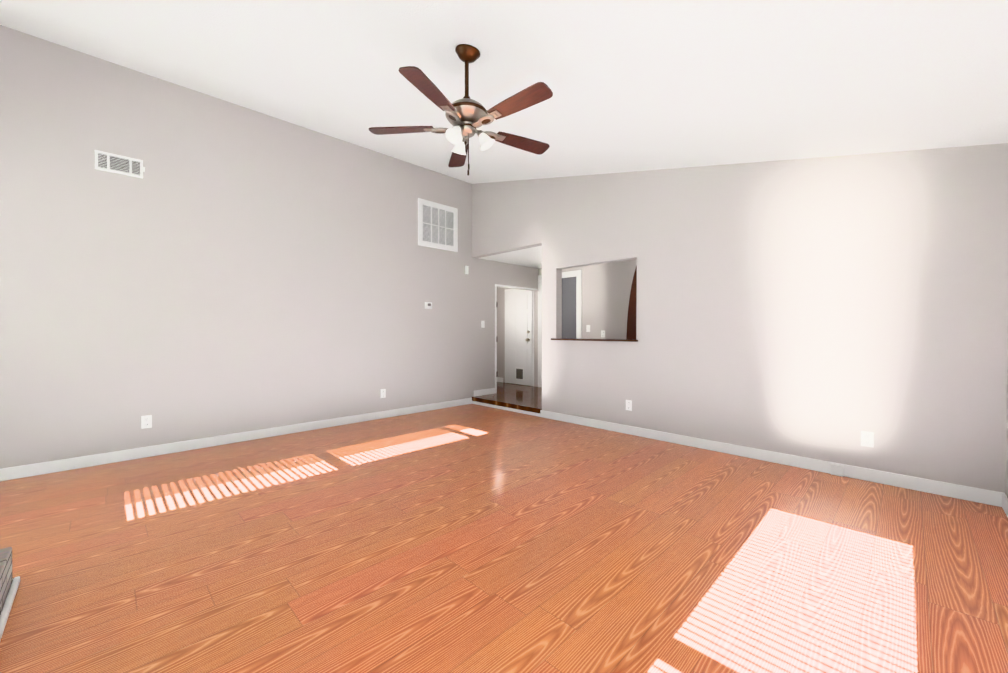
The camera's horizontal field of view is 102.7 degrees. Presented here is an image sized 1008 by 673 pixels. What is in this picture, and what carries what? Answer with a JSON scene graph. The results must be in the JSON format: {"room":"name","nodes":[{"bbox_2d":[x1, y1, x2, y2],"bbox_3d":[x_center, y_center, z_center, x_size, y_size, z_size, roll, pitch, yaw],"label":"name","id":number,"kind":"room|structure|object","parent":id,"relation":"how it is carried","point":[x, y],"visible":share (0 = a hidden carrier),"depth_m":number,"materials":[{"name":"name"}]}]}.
{"room":"living room","nodes":[
{"label":"living room","id":0,"kind":"room"},
{"bbox_2d":[0,25,538,468],"bbox_3d":[-1.853,-0.669,5.108,7.160,3.490,0.120,-1,1,-45],"label":"wall","id":1,"kind":"structure","parent":0,"point":[221,267],"depth_m":3.92,"materials":[{"name":"grey paint"}]},
{"bbox_2d":[95,150,144,177],"bbox_3d":[-3.344,-1.500,3.516,0.317,0.160,0.020,-1,1,-45],"label":"air vent","id":2,"kind":"object","parent":1,"relation":"in","point":[116,163],"visible":1,"depth_m":3.51,"materials":[{"name":"white metal"}]},
{"bbox_2d":[141,415,151,428],"bbox_3d":[-3.240,0.774,3.655,0.072,0.115,0.009,-1,1,-45],"label":"electrical outlet","id":3,"kind":"object","parent":1,"relation":"attached to","point":[146,421],"visible":1,"depth_m":3.65,"materials":[{"name":"white plastic"}]},
{"bbox_2d":[0,398,471,480],"bbox_3d":[-2.381,1.036,4.511,5.300,0.095,0.013,-1,1,-45],"label":"baseboard","id":4,"kind":"structure","parent":1,"relation":"attached to","point":[22,471],"depth_m":3.90,"materials":[{"name":"white wood"}]},
{"bbox_2d":[380,389,385,397],"bbox_3d":[-1.588,0.748,5.298,0.072,0.115,0.009,-1,1,-45],"label":"electrical outlet","id":5,"kind":"object","parent":1,"relation":"attached to","point":[383,393],"visible":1,"depth_m":5.30,"materials":[{"name":"white plastic"}]},
{"bbox_2d":[425,302,431,308],"bbox_3d":[-1.077,-0.445,5.780,0.125,0.095,0.026,-1,1,-45],"label":"thermostat","id":6,"kind":"object","parent":1,"relation":"attached to","point":[428,305],"visible":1,"depth_m":5.77,"materials":[{"name":"white plastic"}]},
{"bbox_2d":[418,198,457,251],"bbox_3d":[-0.956,-1.614,5.896,0.700,0.660,0.012,-1,1,-45],"label":"air vent","id":7,"kind":"object","parent":1,"relation":"in","point":[437,225],"visible":1,"depth_m":5.88,"materials":[{"name":"white metal"}]},
{"bbox_2d":[465,266,468,273],"bbox_3d":[-0.579,-1.034,6.271,0.055,0.130,0.022,-1,1,-45],"label":"detector","id":8,"kind":"object","parent":1,"relation":"attached to","point":[466,269],"visible":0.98,"depth_m":6.26,"materials":[{"name":"white plastic"}]},
{"bbox_2d":[474,388,494,396],"bbox_3d":[-0.315,0.905,6.563,0.465,0.095,0.013,-1,1,-45],"label":"baseboard","id":9,"kind":"structure","parent":1,"relation":"attached to","point":[485,391],"depth_m":6.55,"materials":[{"name":"white wood"}]},
{"bbox_2d":[495,284,537,392],"bbox_3d":[0.209,0.033,7.152,1.125,1.825,0.144,-1,1,-45],"label":"trim","id":10,"kind":"structure","parent":1,"relation":"attached to","point":[496,285],"depth_m":6.73,"materials":[{"name":"white wood"}]},
{"bbox_2d":[0,404,1007,672],"bbox_3d":[-0.545,1.167,2.595,5.440,0.120,5.560,-1,1,-45],"label":"floor","id":11,"kind":"structure","parent":0,"point":[470,538],"depth_m":2.01,"materials":[{"name":"laminate"}]},
{"bbox_2d":[0,547,19,640],"bbox_3d":[-1.867,-0.021,0.856,0.887,2.300,1.840,-1,1,-45],"label":"fireplace","id":12,"kind":"object","parent":11,"relation":"on","point":[9,584],"visible":1,"depth_m":1.68,"materials":[{"name":"stone"}]},
{"bbox_2d":[0,0,1007,268],"bbox_3d":[-0.499,-1.875,3.731,7.160,1.315,7.160,-1,1,-45],"label":"ceiling","id":13,"kind":"structure","parent":0,"point":[639,85],"depth_m":2.55,"materials":[{"name":"white paint"}]},
{"bbox_2d":[369,44,552,174],"bbox_3d":[-0.194,-1.361,2.440,1.165,0.774,1.137,-1,1,-45],"label":"fan","id":14,"kind":"object","parent":13,"relation":"hanging from","point":[466,116],"visible":1,"depth_m":2.38,"materials":[{"name":"brown wood"}]},
{"bbox_2d":[475,382,541,408],"bbox_3d":[1.429,1.076,5.687,1.720,0.225,7.160,-1,1,-45],"label":"floor","id":15,"kind":"structure","parent":0,"point":[525,395],"depth_m":6.51,"materials":[{"name":"brown wood"}]},
{"bbox_2d":[626,265,636,338],"bbox_3d":[1.780,-0.074,4.837,0.040,2.093,0.660,-1,1,-45],"label":"arched door","id":16,"kind":"structure","parent":15,"relation":"on","point":[631,325],"depth_m":4.99,"materials":[{"name":"brown wood"}]},
{"bbox_2d":[497,259,636,386],"bbox_3d":[1.925,-0.142,6.165,0.320,2.410,7.160,-1,1,-45],"label":"wall","id":17,"kind":"structure","parent":0,"point":[606,288],"depth_m":6.59,"materials":[{"name":"grey paint"}]},
{"bbox_2d":[505,290,532,385],"bbox_3d":[0.262,0.010,7.820,0.100,1.837,0.710,-1,1,-45],"label":"entry door","id":18,"kind":"structure","parent":17,"relation":"in","point":[518,336],"depth_m":7.80,"materials":[{"name":"white wood"}]},
{"bbox_2d":[505,289,533,385],"bbox_3d":[0.291,-0.004,7.854,0.018,1.880,0.773,-1,1,-45],"label":"trim","id":19,"kind":"structure","parent":17,"relation":"attached to","point":[533,330],"depth_m":7.58,"materials":[{"name":"white wood"}]},
{"bbox_2d":[538,270,581,386],"bbox_3d":[0.974,-0.092,7.165,0.020,2.075,0.960,-1,1,-45],"label":"trim","id":20,"kind":"structure","parent":17,"relation":"attached to","point":[571,304],"depth_m":7.01,"materials":[{"name":"grey wood"}]},
{"bbox_2d":[472,143,1007,492],"bbox_3d":[1.452,-0.656,4.475,0.115,3.480,5.440,-1,1,-45],"label":"wall","id":21,"kind":"structure","parent":0,"point":[831,308],"depth_m":3.38,"materials":[{"name":"grey paint"}]},
{"bbox_2d":[472,397,541,416],"bbox_3d":[0.004,1.013,5.883,0.042,0.106,1.430,-1,1,-45],"label":"trim","id":22,"kind":"structure","parent":21,"relation":"attached to","point":[529,410],"depth_m":5.81,"materials":[{"name":"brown wood"}]},
{"bbox_2d":[551,338,637,341],"bbox_3d":[1.160,0.039,4.926,0.405,0.022,1.180,-1,1,-45],"label":"counter ledge","id":23,"kind":"object","parent":21,"relation":"on","point":[599,339],"visible":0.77,"depth_m":4.78,"materials":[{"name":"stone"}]},
{"bbox_2d":[626,400,631,410],"bbox_3d":[1.384,0.764,4.474,0.009,0.115,0.072,-1,1,-45],"label":"electrical outlet","id":24,"kind":"object","parent":21,"relation":"attached to","point":[629,405],"visible":1,"depth_m":4.47,"materials":[{"name":"white plastic"}]},
{"bbox_2d":[540,410,995,505],"bbox_3d":[1.850,1.042,4.006,0.013,0.095,3.863,-1,1,-45],"label":"baseboard","id":25,"kind":"structure","parent":21,"relation":"attached to","point":[983,496],"depth_m":3.37,"materials":[{"name":"white wood"}]},
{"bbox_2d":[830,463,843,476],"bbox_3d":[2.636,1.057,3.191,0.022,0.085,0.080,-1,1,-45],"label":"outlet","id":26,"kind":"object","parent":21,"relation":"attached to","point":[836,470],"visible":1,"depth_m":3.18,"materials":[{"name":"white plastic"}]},
{"bbox_2d":[861,431,873,446],"bbox_3d":[2.773,0.783,3.078,0.009,0.115,0.072,-1,1,-45],"label":"electrical outlet","id":27,"kind":"object","parent":21,"relation":"attached to","point":[867,439],"visible":1,"depth_m":3.07,"materials":[{"name":"white plastic"}]},
{"bbox_2d":[1005,331,1007,496],"bbox_3d":[1.983,-0.081,1.258,7.160,2.410,0.120,-1,1,-45],"label":"wall","id":28,"kind":"structure","parent":0,"point":[1006,476],"depth_m":2.58,"materials":[{"name":"grey paint"}]},
{"bbox_2d":[996,491,1007,516],"bbox_3d":[1.362,1.083,0.748,5.300,0.095,0.013,-1,1,-45],"label":"baseboard","id":29,"kind":"structure","parent":28,"relation":"attached to","point":[1001,498],"depth_m":2.60,"materials":[{"name":"white wood"}]}
]}

